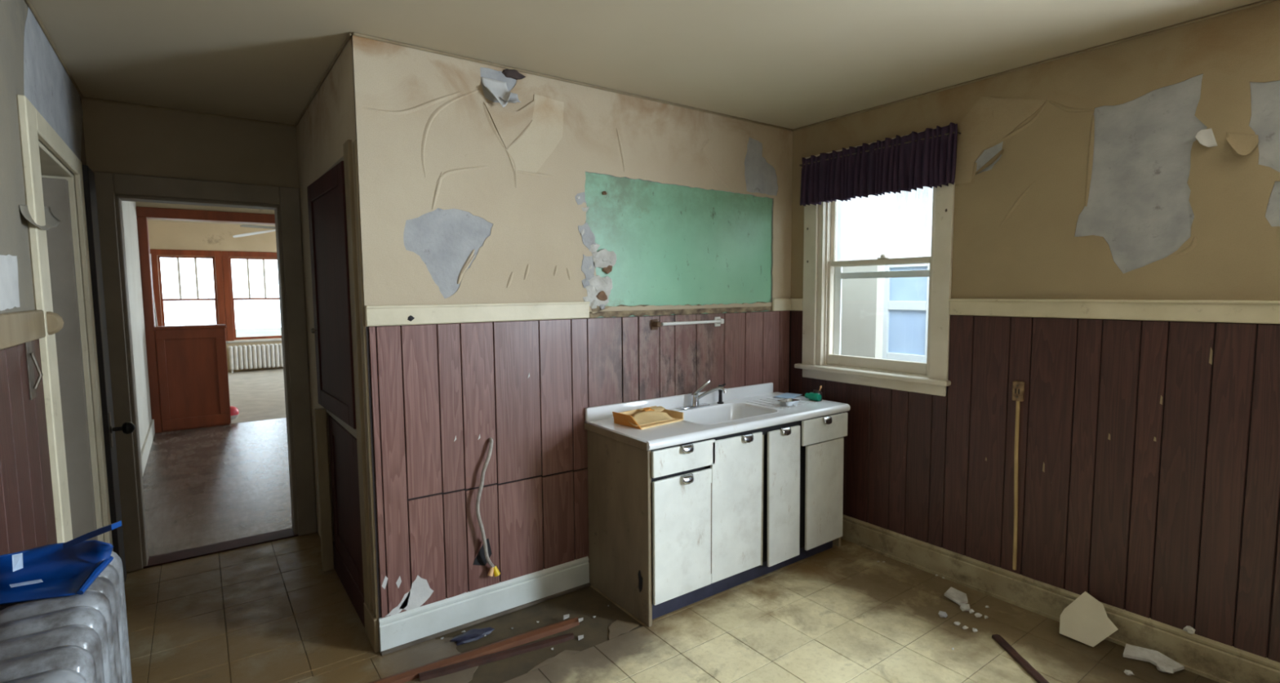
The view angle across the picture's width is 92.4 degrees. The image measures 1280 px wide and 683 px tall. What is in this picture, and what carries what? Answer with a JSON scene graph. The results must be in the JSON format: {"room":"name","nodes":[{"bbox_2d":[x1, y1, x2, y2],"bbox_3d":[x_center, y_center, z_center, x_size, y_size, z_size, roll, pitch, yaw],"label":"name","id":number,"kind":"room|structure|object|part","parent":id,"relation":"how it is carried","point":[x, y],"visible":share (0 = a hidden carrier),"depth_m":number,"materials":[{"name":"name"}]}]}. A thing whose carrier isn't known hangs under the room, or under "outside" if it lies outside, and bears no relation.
{"room":"abandoned kitchen","nodes":[
{"label":"abandoned kitchen","id":0,"kind":"room"},
{"bbox_2d":[0,0,103,555],"bbox_3d":[-1.242,0.181,0.940,0.156,2.623,6.080,-4,6,-36],"label":"wall","id":1,"kind":"structure","parent":0,"point":[30,67],"depth_m":1.86,"materials":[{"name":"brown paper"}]},
{"bbox_2d":[0,310,63,350],"bbox_3d":[-1.097,0.034,0.831,0.080,0.091,3.092,-4,6,-36],"label":"trim","id":2,"kind":"structure","parent":1,"relation":"attached to","point":[16,328],"depth_m":1.80,"materials":[{"name":"beige wood"}]},
{"bbox_3d":[-1.991,-0.061,2.061,0.080,0.078,0.044,-4,6,-36],"label":"broken rail","id":3,"kind":"part","parent":2,"relation":"part of","materials":[{"name":"beige wood"}]},
{"bbox_2d":[24,341,43,400],"bbox_3d":[-1.842,0.084,1.871,0.027,0.180,0.070,-4,6,-36],"label":"hasp latch","id":4,"kind":"object","parent":1,"relation":"attached to","point":[31,359],"visible":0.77,"depth_m":1.86,"materials":[{"name":"metal"}]},
{"bbox_3d":[-1.852,0.085,1.864,0.004,0.180,0.070,-4,6,-36],"label":"plate","id":5,"kind":"part","parent":4,"relation":"part of","materials":[{"name":"metal"}]},
{"bbox_2d":[24,0,84,98],"bbox_3d":[-1.213,-1.100,0.862,0.012,0.012,5.880,-4,6,-36],"label":"trim","id":6,"kind":"structure","parent":1,"relation":"attached to","point":[28,2],"depth_m":2.52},
{"bbox_2d":[16,94,113,551],"bbox_3d":[-2.378,0.271,2.509,0.142,2.200,1.225,-4,6,-36],"label":"trim","id":7,"kind":"structure","parent":1,"relation":"attached to","point":[37,162],"depth_m":2.17,"materials":[{"name":"beige paint"}]},
{"bbox_2d":[41,177,97,541],"bbox_3d":[-3.050,0.317,2.622,1.020,2.080,0.036,-4,6,-36],"label":"door","id":8,"kind":"structure","parent":1,"relation":"in","point":[55,191],"depth_m":2.87,"materials":[{"name":"beige paint"}]},
{"bbox_2d":[81,164,135,585],"bbox_3d":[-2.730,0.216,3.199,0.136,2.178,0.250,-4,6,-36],"label":"door","id":9,"kind":"structure","parent":1,"relation":"in","point":[89,184],"depth_m":3.11,"materials":[{"name":"black"}]},
{"bbox_3d":[-2.715,0.451,3.148,0.003,0.180,0.060,-4,6,-36],"label":"latch plate","id":10,"kind":"part","parent":9,"relation":"part of","materials":[{"name":"metal"}]},
{"bbox_3d":[-2.670,0.449,3.168,0.100,0.068,0.068,-4,6,-36],"label":"knob","id":11,"kind":"part","parent":9,"relation":"part of","materials":[{"name":"black plastic"}]},
{"bbox_2d":[121,200,151,452],"bbox_3d":[-4.362,-0.163,5.143,0.115,2.660,4.330,-4,6,-36],"label":"wall","id":12,"kind":"structure","parent":0,"point":[129,216],"depth_m":5.96,"materials":[{"name":"paint"}]},
{"bbox_2d":[140,419,155,475],"bbox_3d":[-4.254,1.083,5.225,0.020,0.160,4.180,-4,6,-36],"label":"baseboard","id":13,"kind":"structure","parent":12,"relation":"attached to","point":[145,451],"depth_m":5.90,"materials":[{"name":"paint"}]},
{"bbox_2d":[150,253,157,326],"bbox_3d":[-8.992,-0.934,11.274,0.132,1.350,0.046,-4,6,-36],"label":"curtain","id":14,"kind":"object","parent":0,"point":[156,322],"visible":0.04,"depth_m":11.32,"materials":[{"name":"white fabric"}]},
{"bbox_2d":[80,97,299,567],"bbox_3d":[-2.532,-0.028,3.715,1.095,2.600,0.140,-4,6,-36],"label":"wall","id":15,"kind":"structure","parent":0,"point":[121,139],"depth_m":3.50,"materials":[{"name":"paint"}]},
{"bbox_2d":[83,97,295,127],"bbox_3d":[-2.537,-1.310,3.517,0.995,0.012,0.012,-4,6,-36],"label":"trim","id":16,"kind":"structure","parent":15,"relation":"attached to","point":[84,98],"depth_m":3.48,"materials":[{"name":"wood"}]},
{"bbox_2d":[93,171,317,573],"bbox_3d":[-2.565,0.167,3.694,0.991,2.215,0.160,-4,6,-36],"label":"trim","id":17,"kind":"structure","parent":15,"relation":"attached to","point":[286,200],"depth_m":3.52,"materials":[{"name":"beige paint"}]},
{"bbox_2d":[142,528,298,568],"bbox_3d":[-2.564,1.268,3.792,0.780,0.012,0.160,-4,6,-36],"label":"trim","id":18,"kind":"structure","parent":15,"relation":"attached to","point":[159,560],"depth_m":3.76,"materials":[{"name":"brown wood"}]},
{"bbox_2d":[135,201,274,214],"bbox_3d":[-3.734,-0.549,8.159,5.300,2.920,0.150,-4,6,-36],"label":"wall partition","id":19,"kind":"structure","parent":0,"point":[137,203],"depth_m":7.05,"materials":[{"name":"beige paint"}]},
{"bbox_2d":[136,206,275,433],"bbox_3d":[-4.533,-0.293,7.591,2.485,2.515,0.200,-4,6,-36],"label":"trim","id":20,"kind":"structure","parent":19,"relation":"attached to","point":[143,214],"depth_m":6.85,"materials":[{"name":"brown wood"}]},
{"bbox_2d":[147,218,275,226],"bbox_3d":[-5.495,-2.248,10.525,5.400,0.100,5.950,-4,6,-36],"label":"ceiling","id":21,"kind":"structure","parent":0,"point":[148,219],"depth_m":11.71,"materials":[{"name":"paint"}]},
{"bbox_2d":[232,224,275,237],"bbox_3d":[-6.510,-2.037,11.014,1.364,0.387,1.117,-4,6,-36],"label":"ceiling fan","id":22,"kind":"object","parent":21,"relation":"hanging from","point":[242,225],"visible":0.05,"depth_m":10.71,"materials":[{"name":"white plastic"}]},
{"bbox_3d":[-6.747,-1.905,10.787,0.697,0.166,0.141,-3,5,-27],"label":"blade","id":23,"kind":"part","parent":22,"relation":"part of","materials":[{"name":"white wood"}]},
{"bbox_3d":[-6.587,-1.991,10.661,0.141,0.034,0.635,3,6,34],"label":"blade","id":24,"kind":"part","parent":22,"relation":"part of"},
{"bbox_2d":[147,220,283,372],"bbox_3d":[-7.197,-0.919,12.921,5.300,2.920,0.150,-4,6,-36],"label":"wall","id":25,"kind":"structure","parent":0,"point":[162,235],"depth_m":11.95,"materials":[{"name":"beige paint"}]},
{"bbox_2d":[150,248,227,343],"bbox_3d":[-8.667,-0.845,11.799,1.140,1.810,0.175,-4,6,-36],"label":"window","id":26,"kind":"structure","parent":25,"relation":"in","point":[156,254],"depth_m":11.76,"materials":[{"name":"brown wood"}]},
{"bbox_3d":[-8.712,-1.219,11.827,0.880,0.848,0.030,-4,6,-36],"label":"sash","id":27,"kind":"part","parent":26,"relation":"part of","materials":[{"name":"brown wood"}]},
{"bbox_3d":[-8.685,-0.409,11.866,0.880,0.832,0.030,-4,6,-36],"label":"sash","id":28,"kind":"part","parent":26,"relation":"part of","materials":[{"name":"brown wood"}]},
{"bbox_2d":[221,251,281,342],"bbox_3d":[-7.756,-0.906,12.457,1.160,1.810,0.175,-4,6,-36],"label":"window","id":29,"kind":"structure","parent":25,"relation":"in","point":[227,256],"depth_m":12.24,"materials":[{"name":"brown wood"}]},
{"bbox_3d":[-7.801,-1.280,12.484,0.900,0.848,0.030,-4,6,-36],"label":"sash","id":30,"kind":"part","parent":29,"relation":"part of","materials":[{"name":"brown wood"}]},
{"bbox_3d":[-7.775,-0.471,12.523,0.900,0.832,0.030,-4,6,-36],"label":"sash","id":31,"kind":"part","parent":29,"relation":"part of","materials":[{"name":"brown wood"}]},
{"bbox_2d":[296,35,379,639],"bbox_3d":[-1.377,-0.013,3.430,0.640,2.600,1.678,-4,6,-36],"label":"wall","id":32,"kind":"structure","parent":0,"point":[328,122],"depth_m":3.16,"materials":[{"name":"beige paint"}]},
{"bbox_2d":[293,31,351,126],"bbox_3d":[-1.650,-1.285,3.131,0.012,0.012,1.680,-4,6,-36],"label":"trim","id":33,"kind":"structure","parent":32,"relation":"attached to","point":[348,36],"depth_m":2.90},
{"bbox_2d":[342,139,377,618],"bbox_3d":[-1.206,0.250,2.660,0.019,2.200,0.194,-4,6,-36],"label":"trim","id":34,"kind":"structure","parent":32,"relation":"attached to","point":[351,191],"depth_m":2.64,"materials":[{"name":"beige wood"}]},
{"bbox_2d":[364,602,379,653],"bbox_3d":[-1.198,1.272,2.738,0.020,0.150,0.195,-4,6,-36],"label":"baseboard","id":35,"kind":"structure","parent":32,"relation":"attached to","point":[371,624],"depth_m":2.69,"materials":[{"name":"beige wood"}]},
{"bbox_2d":[351,32,792,618],"bbox_3d":[-0.023,-0.021,3.406,2.805,2.600,0.225,-4,6,-36],"label":"wall","id":36,"kind":"structure","parent":0,"point":[479,183],"depth_m":2.99,"materials":[{"name":"beige paint"}]},
{"bbox_2d":[364,301,590,326],"bbox_3d":[-0.699,-0.135,2.855,1.078,0.085,0.026,-4,6,-36],"label":"trim","id":37,"kind":"structure","parent":36,"relation":"attached to","point":[376,315],"depth_m":2.80,"materials":[{"name":"beige paint"}]},
{"bbox_2d":[377,556,591,656],"bbox_3d":[-0.698,1.249,2.958,1.050,0.152,0.038,-4,6,-36],"label":"baseboard","id":38,"kind":"structure","parent":36,"relation":"attached to","point":[408,628],"depth_m":2.91,"materials":[{"name":"white paint"}]},
{"bbox_2d":[475,437,500,577],"bbox_3d":[-0.723,0.789,2.882,0.109,0.664,0.061,-4,6,-36],"label":"cable","id":39,"kind":"object","parent":36,"relation":"hanging from","point":[494,571],"visible":1,"depth_m":2.86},
{"bbox_2d":[352,31,792,131],"bbox_3d":[-0.074,-1.305,3.228,2.655,0.012,0.012,-4,6,-36],"label":"trim","id":40,"kind":"structure","parent":36,"relation":"attached to","point":[355,33],"depth_m":2.96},
{"bbox_2d":[585,382,773,422],"bbox_3d":[0.292,0.361,3.602,1.417,0.110,0.022,-4,6,-36],"label":"backsplash","id":41,"kind":"structure","parent":36,"relation":"attached to","point":[601,412],"depth_m":3.52,"materials":[{"name":"white ceramic"}]},
{"bbox_2d":[650,316,724,329],"bbox_3d":[0.286,-0.106,3.549,0.527,0.058,0.050,-4,6,-36],"label":"towel bar","id":42,"kind":"object","parent":36,"relation":"attached to","point":[655,324],"visible":1,"depth_m":3.50,"materials":[{"name":"white plastic"}]},
{"bbox_2d":[772,297,791,311],"bbox_3d":[0.938,-0.243,4.042,0.182,0.081,0.018,-4,6,-36],"label":"trim","id":43,"kind":"structure","parent":36,"relation":"attached to","point":[778,304],"depth_m":4.03,"materials":[{"name":"beige paint"}]},
{"bbox_2d":[29,0,1262,128],"bbox_3d":[-0.183,-1.224,1.595,5.050,0.100,6.170,-4,6,-36],"label":"ceiling","id":44,"kind":"structure","parent":0,"point":[787,64],"depth_m":2.56,"materials":[{"name":"paint"}]},
{"bbox_2d":[124,368,1218,682],"bbox_3d":[-2.405,1.098,6.558,5.400,0.122,16.400,-4,6,-36],"label":"floor","id":45,"kind":"structure","parent":0,"point":[269,612],"depth_m":2.90,"materials":[{"name":"tile"}]},
{"bbox_2d":[0,551,132,682],"bbox_3d":[-1.006,1.026,1.004,0.200,0.925,1.398,-4,6,-36],"label":"radiator","id":46,"kind":"object","parent":45,"relation":"on","point":[83,638],"visible":0.81,"depth_m":1.21,"materials":[{"name":"metal"}]},
{"bbox_2d":[0,520,121,604],"bbox_3d":[-1.295,0.463,1.314,0.337,0.145,0.123,-2,5,-19],"label":"dustpan","id":47,"kind":"object","parent":46,"relation":"on","point":[69,568],"visible":1,"depth_m":1.33,"materials":[{"name":"blue plastic"}]},
{"bbox_3d":[-1.177,0.415,1.323,0.103,0.052,0.040,0,5,2],"label":"handle","id":48,"kind":"part","parent":47,"relation":"part of","materials":[{"name":"blue plastic"}]},
{"bbox_2d":[155,324,231,432],"bbox_3d":[-5.195,0.410,7.164,0.663,1.195,0.240,-4,6,-36],"label":"half wall","id":49,"kind":"structure","parent":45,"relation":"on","point":[193,365],"depth_m":7.08,"materials":[{"name":"brown wood"}]},
{"bbox_2d":[230,406,239,419],"bbox_3d":[-5.064,0.885,7.594,0.170,0.170,0.167,-4,6,-36],"label":"toy","id":50,"kind":"object","parent":45,"relation":"on","point":[234,412],"visible":0.52,"depth_m":7.56,"materials":[{"name":"plastic"}]},
{"bbox_2d":[228,343,283,373],"bbox_3d":[-7.611,0.324,12.407,1.161,0.530,0.170,-4,6,-36],"label":"radiator","id":51,"kind":"object","parent":45,"relation":"on","point":[270,356],"visible":0.73,"depth_m":12.27,"materials":[{"name":"white metal"}]},
{"bbox_2d":[306,155,364,627],"bbox_3d":[-1.527,0.237,3.091,0.126,2.160,0.880,-4,6,-36],"label":"tall cabinet","id":52,"kind":"object","parent":45,"relation":"on","point":[335,432],"visible":0.8,"depth_m":3.06,"materials":[{"name":"brown paint"}]},
{"bbox_3d":[-1.740,-0.058,3.273,0.026,0.030,0.030,-4,6,-36],"label":"knob","id":53,"kind":"part","parent":52,"relation":"part of","materials":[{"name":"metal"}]},
{"bbox_3d":[-1.523,-0.219,3.024,0.008,1.010,0.645,-4,6,-37],"label":"door panel","id":54,"kind":"part","parent":52,"relation":"part of","materials":[{"name":"brown wood"}]},
{"bbox_3d":[-1.523,-0.219,3.024,0.048,1.180,0.815,-4,6,-36],"label":"door","id":55,"kind":"part","parent":52,"relation":"part of","materials":[{"name":"brown wood"}]},
{"bbox_3d":[-1.514,0.161,3.095,0.032,2.010,0.880,-4,6,-36],"label":"frame","id":56,"kind":"part","parent":52,"relation":"part of","materials":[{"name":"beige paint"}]},
{"bbox_3d":[-1.471,0.791,3.085,0.024,0.735,0.725,-4,6,-36],"label":"door","id":57,"kind":"part","parent":52,"relation":"part of","materials":[{"name":"brown wood"}]},
{"bbox_3d":[-1.471,0.791,3.085,0.008,0.565,0.555,-4,6,-36],"label":"door panel","id":58,"kind":"part","parent":52,"relation":"part of","materials":[{"name":"brown wood"}]},
{"bbox_3d":[-1.497,1.238,3.172,0.032,0.150,0.850,-4,6,-36],"label":"rail","id":59,"kind":"part","parent":52,"relation":"part of","materials":[{"name":"brown wood"}]},
{"bbox_2d":[449,627,494,645],"bbox_3d":[-0.757,1.330,2.776,0.204,0.033,0.083,-4,6,-36],"label":"rag","id":60,"kind":"object","parent":45,"relation":"on","point":[472,635],"visible":1,"depth_m":2.76,"materials":[{"name":"blue fabric"}]},
{"bbox_2d":[370,617,579,682],"bbox_3d":[-0.796,1.348,2.582,1.189,0.026,0.052,-3,6,-32],"label":"wood strip","id":61,"kind":"object","parent":45,"relation":"on","point":[522,639],"visible":0.95,"depth_m":2.65,"materials":[{"name":"brown wood"}]},
{"bbox_2d":[563,614,568,619],"bbox_3d":[-0.347,1.302,2.898,0.027,0.004,0.042,-1,5,-8],"label":"chip","id":62,"kind":"object","parent":61,"relation":"on","point":[566,616],"visible":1,"depth_m":2.90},
{"bbox_2d":[418,633,573,682],"bbox_3d":[-0.596,1.344,2.626,0.661,0.025,0.038,-3,5,-27],"label":"wood strip","id":63,"kind":"object","parent":45,"relation":"on","point":[434,673],"visible":1,"depth_m":2.60,"materials":[{"name":"brown wood"}]},
{"bbox_2d":[577,635,583,640],"bbox_3d":[-0.266,1.336,2.765,0.025,0.003,0.038,-1,5,-8],"label":"chip","id":64,"kind":"object","parent":45,"relation":"on","point":[580,637],"visible":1,"depth_m":2.77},
{"bbox_2d":[586,412,848,627],"bbox_3d":[0.480,0.857,3.429,1.444,0.839,0.584,-4,6,-36],"label":"base cabinet","id":65,"kind":"object","parent":45,"relation":"on","point":[671,529],"visible":0.99,"depth_m":3.09,"materials":[{"name":"metal"}]},
{"bbox_3d":[-0.110,0.896,3.035,0.020,0.835,0.533,-4,6,-36],"label":"panel","id":66,"kind":"part","parent":65,"relation":"part of","materials":[{"name":"beige wood"}]},
{"bbox_3d":[0.205,0.923,2.924,0.353,0.585,0.017,-4,6,-36],"label":"door","id":67,"kind":"part","parent":65,"relation":"part of","materials":[{"name":"white paint"}]},
{"bbox_3d":[0.211,0.551,2.899,0.382,0.124,0.017,-4,6,-36],"label":"drawer","id":68,"kind":"part","parent":65,"relation":"part of","materials":[{"name":"white paint"}]},
{"bbox_3d":[0.224,0.505,2.882,0.068,0.040,0.021,-4,6,-36],"label":"handle","id":69,"kind":"part","parent":65,"relation":"part of","materials":[{"name":"silver metal"}]},
{"bbox_3d":[0.226,0.652,2.895,0.068,0.040,0.021,-4,6,-36],"label":"handle","id":70,"kind":"part","parent":65,"relation":"part of","materials":[{"name":"silver metal"}]},
{"bbox_2d":[584,382,850,450],"bbox_3d":[0.479,0.438,3.408,1.492,0.233,0.565,-4,6,-36],"label":"sink","id":71,"kind":"object","parent":65,"relation":"in","point":[756,406],"visible":0.71,"depth_m":3.35,"materials":[{"name":"white ceramic"}]},
{"bbox_2d":[612,405,683,429],"bbox_3d":[0.041,0.383,3.161,0.332,0.063,0.210,-5,6,-43],"label":"scrap","id":72,"kind":"object","parent":71,"relation":"on","point":[652,416],"visible":1,"depth_m":3.14,"materials":[{"name":"wood"}]},
{"bbox_2d":[679,380,726,409],"bbox_3d":[0.358,0.307,3.495,0.217,0.156,0.172,-4,6,-36],"label":"faucet","id":73,"kind":"object","parent":71,"relation":"on","point":[695,397],"visible":1,"depth_m":3.52,"materials":[{"name":"silver metal"}]},
{"bbox_3d":[0.317,0.375,3.544,0.200,0.012,0.044,-4,6,-36],"label":"plate","id":74,"kind":"part","parent":73,"relation":"part of","materials":[{"name":"silver metal"}]},
{"bbox_3d":[0.358,0.267,3.539,0.104,0.084,0.035,-2,5,-14],"label":"lever","id":75,"kind":"part","parent":73,"relation":"part of","materials":[{"name":"silver metal"}]},
{"bbox_3d":[0.406,0.298,3.515,0.181,0.084,0.029,1,5,14],"label":"spout","id":76,"kind":"part","parent":73,"relation":"part of","materials":[{"name":"silver metal"}]},
{"bbox_2d":[716,383,725,404],"bbox_3d":[0.485,0.309,3.662,0.053,0.120,0.039,-4,6,-36],"label":"sprayer","id":77,"kind":"object","parent":71,"relation":"on","point":[720,392],"visible":0.94,"depth_m":3.65,"materials":[{"name":"black plastic"}]},
{"bbox_3d":[0.480,0.334,3.660,0.040,0.072,0.039,-4,6,-36],"label":"stem","id":78,"kind":"part","parent":77,"relation":"part of","materials":[{"name":"black plastic"}]},
{"bbox_2d":[679,403,779,425],"bbox_3d":[0.452,0.472,3.381,0.604,0.163,0.369,-4,6,-36],"label":"basin","id":79,"kind":"object","parent":71,"relation":"in","point":[726,413],"depth_m":3.55,"materials":[{"name":"white ceramic"}]},
{"bbox_2d":[777,398,799,406],"bbox_3d":[0.867,0.357,3.580,0.124,0.028,0.080,-4,6,-36],"label":"soap dish","id":80,"kind":"object","parent":71,"relation":"on","point":[789,402],"visible":1,"depth_m":3.56,"materials":[{"name":"silver metal"}]},
{"bbox_2d":[774,392,802,398],"bbox_3d":[0.938,0.343,3.874,0.110,0.004,0.180,3,6,37],"label":"paper packet","id":81,"kind":"object","parent":71,"relation":"on","point":[786,395],"visible":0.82,"depth_m":3.88,"materials":[{"name":"paper"}]},
{"bbox_2d":[804,392,821,401],"bbox_3d":[1.051,0.335,3.730,0.048,0.048,0.097,-4,6,-36],"label":"bottle","id":82,"kind":"object","parent":71,"relation":"on","point":[813,397],"visible":1,"depth_m":3.70,"materials":[{"name":"plastic"}]},
{"bbox_2d":[813,385,822,401],"bbox_3d":[1.078,0.314,3.731,0.062,0.090,0.062,-4,6,-36],"label":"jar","id":83,"kind":"object","parent":71,"relation":"on","point":[820,387],"visible":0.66,"depth_m":3.71,"materials":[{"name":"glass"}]},
{"bbox_3d":[0.492,0.837,3.126,0.357,0.718,0.017,-4,6,-36],"label":"door","id":84,"kind":"part","parent":65,"relation":"part of","materials":[{"name":"white paint"}]},
{"bbox_3d":[0.550,0.493,3.118,0.068,0.040,0.021,-4,6,-36],"label":"handle","id":85,"kind":"part","parent":65,"relation":"part of","materials":[{"name":"silver metal"}]},
{"bbox_3d":[0.781,0.835,3.331,0.259,0.740,0.017,-4,6,-36],"label":"door","id":86,"kind":"part","parent":65,"relation":"part of","materials":[{"name":"white paint"}]},
{"bbox_3d":[0.783,0.482,3.282,0.068,0.040,0.021,-4,6,-36],"label":"handle","id":87,"kind":"part","parent":65,"relation":"part of","materials":[{"name":"silver metal"}]},
{"bbox_3d":[1.067,0.874,3.547,0.337,0.609,0.017,-4,6,-36],"label":"door","id":88,"kind":"part","parent":65,"relation":"part of","materials":[{"name":"white paint"}]},
{"bbox_3d":[1.055,0.497,3.494,0.398,0.140,0.017,-4,6,-36],"label":"drawer","id":89,"kind":"part","parent":65,"relation":"part of","materials":[{"name":"white paint"}]},
{"bbox_3d":[1.063,0.448,3.473,0.068,0.040,0.021,-4,6,-36],"label":"handle","id":90,"kind":"part","parent":65,"relation":"part of","materials":[{"name":"silver metal"}]},
{"bbox_3d":[1.040,0.808,3.864,0.020,0.815,0.533,-4,6,-36],"label":"panel","id":91,"kind":"part","parent":65,"relation":"part of","materials":[{"name":"white metal"}]},
{"bbox_2d":[938,611,947,617],"bbox_3d":[1.442,1.301,2.925,0.046,0.019,0.038,-4,6,-36],"label":"crumb","id":92,"kind":"object","parent":45,"relation":"on","point":[942,615],"visible":1,"depth_m":2.91,"materials":[{"name":"grey paint"}]},
{"bbox_2d":[944,586,968,604],"bbox_3d":[1.593,1.277,3.078,0.105,0.030,0.105,-4,6,-36],"label":"plaster piece","id":93,"kind":"object","parent":45,"relation":"on","point":[954,595],"visible":1,"depth_m":3.07,"materials":[{"name":"beige paint"}]},
{"bbox_2d":[953,622,960,626],"bbox_3d":[1.474,1.312,2.852,0.029,0.014,0.026,-2,5,-20],"label":"crumb","id":94,"kind":"object","parent":45,"relation":"on","point":[957,624],"visible":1,"depth_m":2.85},
{"bbox_2d":[960,603,969,611],"bbox_3d":[1.579,1.296,2.980,0.048,0.028,0.053,1,5,14],"label":"crumb","id":95,"kind":"object","parent":45,"relation":"on","point":[964,607],"visible":1,"depth_m":2.97,"materials":[{"name":"beige paint"}]},
{"bbox_2d":[974,613,982,617],"bbox_3d":[1.609,1.303,2.918,0.034,0.021,0.030,-4,6,-36],"label":"crumb","id":96,"kind":"object","parent":45,"relation":"on","point":[976,615],"visible":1,"depth_m":2.91,"materials":[{"name":"beige paint"}]},
{"bbox_2d":[991,634,1048,682],"bbox_3d":[1.591,1.334,2.548,0.037,0.014,0.397,0,5,0],"label":"wood splinter","id":97,"kind":"object","parent":45,"relation":"on","point":[1000,641],"visible":1,"depth_m":2.56,"materials":[{"name":"brown wood"}]},
{"bbox_2d":[1059,591,1118,647],"bbox_3d":[1.982,1.230,2.711,0.144,0.188,0.200,-4,6,-36],"label":"plaster chunk","id":98,"kind":"object","parent":45,"relation":"on","point":[1086,620],"visible":1,"depth_m":2.72,"materials":[{"name":"beige paint"}]},
{"bbox_2d":[1124,670,1134,675],"bbox_3d":[1.973,1.339,2.478,0.033,0.018,0.030,1,5,17],"label":"crumb","id":99,"kind":"object","parent":45,"relation":"on","point":[1127,673],"visible":1,"depth_m":2.47,"materials":[{"name":"grey paint"}]},
{"bbox_2d":[1123,644,1184,674],"bbox_3d":[2.123,1.315,2.544,0.090,0.038,0.190,-4,6,-36],"label":"plaster piece","id":100,"kind":"object","parent":45,"relation":"on","point":[1133,652],"visible":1,"depth_m":2.56,"materials":[{"name":"grey paint"}]},
{"bbox_2d":[1155,662,1175,674],"bbox_3d":[2.137,1.328,2.495,0.059,0.035,0.060,-4,6,-36],"label":"crumb","id":101,"kind":"object","parent":100,"relation":"on","point":[1162,667],"visible":1,"depth_m":2.48,"materials":[{"name":"grey paint"}]},
{"bbox_2d":[840,192,886,359],"bbox_3d":[0.173,-0.383,7.383,0.100,2.660,6.010,-4,6,-36],"label":"wall","id":102,"kind":"structure","parent":0,"point":[864,218],"depth_m":5.00,"materials":[{"name":"paint"}]},
{"bbox_2d":[789,0,1279,662],"bbox_3d":[2.304,0.043,2.416,0.202,2.600,4.316,-4,6,-36],"label":"wall","id":103,"kind":"structure","parent":0,"point":[1148,166],"depth_m":2.67,"materials":[{"name":"beige paint"}]},
{"bbox_2d":[791,297,803,311],"bbox_3d":[1.038,-0.244,4.044,0.018,0.081,0.096,-4,6,-36],"label":"trim","id":104,"kind":"structure","parent":103,"relation":"attached to","point":[796,304],"depth_m":4.04,"materials":[{"name":"beige paint"}]},
{"bbox_2d":[794,128,955,396],"bbox_3d":[1.392,-0.445,3.639,0.215,1.415,1.013,-4,6,-36],"label":"window","id":105,"kind":"structure","parent":103,"relation":"in","point":[823,277],"depth_m":3.73,"materials":[{"name":"paint"}]},
{"bbox_3d":[1.409,-0.161,3.652,0.032,0.655,0.708,-4,6,-36],"label":"sash","id":106,"kind":"part","parent":105,"relation":"part of","materials":[{"name":"paint"}]},
{"bbox_2d":[799,122,960,206],"bbox_3d":[1.322,-0.987,3.522,0.086,0.317,1.011,-4,6,-36],"label":"window valance","id":107,"kind":"object","parent":105,"relation":"hanging from","point":[927,157],"visible":1,"depth_m":3.42,"materials":[{"name":"purple fabric"}]},
{"bbox_3d":[1.331,-1.095,3.527,0.054,0.012,1.000,-4,6,-36],"label":"rod","id":108,"kind":"part","parent":107,"relation":"part of","materials":[{"name":"metal"}]},
{"bbox_3d":[1.434,-0.743,3.624,0.032,0.580,0.708,-4,6,-36],"label":"sash","id":109,"kind":"part","parent":105,"relation":"part of","materials":[{"name":"paint"}]},
{"bbox_3d":[1.467,-0.436,3.673,0.015,1.200,0.708,-4,6,-36],"label":"storm frame","id":110,"kind":"part","parent":105,"relation":"part of","materials":[{"name":"white wood"}]},
{"bbox_2d":[1012,381,1024,570],"bbox_3d":[1.834,0.659,3.004,0.026,0.937,0.050,-4,6,-36],"label":"conduit","id":111,"kind":"object","parent":103,"relation":"attached to","point":[1018,387],"visible":1,"depth_m":2.99,"materials":[{"name":"metal"}]},
{"bbox_2d":[792,0,1275,131],"bbox_3d":[1.773,-1.294,2.932,0.012,0.012,2.660,-4,6,-36],"label":"trim","id":112,"kind":"structure","parent":103,"relation":"attached to","point":[1262,2],"depth_m":2.75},
{"bbox_2d":[840,514,1279,682],"bbox_3d":[1.802,1.218,3.110,0.036,0.152,2.680,-4,6,-36],"label":"baseboard","id":113,"kind":"structure","parent":103,"relation":"attached to","point":[1215,661],"depth_m":2.90,"materials":[{"name":"paint"}]},
{"bbox_3d":[1.963,1.305,2.875,0.012,0.014,2.100,-4,6,-36],"label":"shoe moulding","id":114,"kind":"part","parent":113,"relation":"part of","materials":[{"name":"paint"}]},
{"bbox_2d":[1182,626,1195,635],"bbox_3d":[2.241,1.177,2.503,0.020,0.034,0.038,-4,6,-36],"label":"crumb","id":115,"kind":"object","parent":113,"relation":"on","point":[1188,629],"visible":1,"depth_m":2.50,"materials":[{"name":"beige paint"}]},
{"bbox_2d":[948,298,1279,324],"bbox_3d":[2.092,-0.133,2.586,0.027,0.085,1.583,-4,6,-36],"label":"trim","id":116,"kind":"structure","parent":103,"relation":"attached to","point":[1266,312],"depth_m":2.60,"materials":[{"name":"beige paint"}]},
{"label":"outside","id":117,"kind":"structure","parent":0,"visible":0},
{"bbox_2d":[235,327,281,337],"bbox_3d":[-1.914,1.442,8.305,60.000,0.100,70.000,-4,6,-36],"label":"ground","id":118,"kind":"structure","parent":117,"point":[277,331],"depth_m":32.49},
{"bbox_2d":[882,186,933,363],"bbox_3d":[4.751,-0.019,5.481,3.350,3.180,6.800,-4,6,-36],"label":"house","id":119,"kind":"structure","parent":118,"relation":"on","point":[908,215],"depth_m":6.05,"materials":[{"name":"paint"}]},
{"bbox_3d":[2.633,-0.291,6.097,0.010,0.988,0.569,-4,6,-36],"label":"pane","id":120,"kind":"part","parent":119,"relation":"part of","materials":[{"name":"glass"}]}
]}

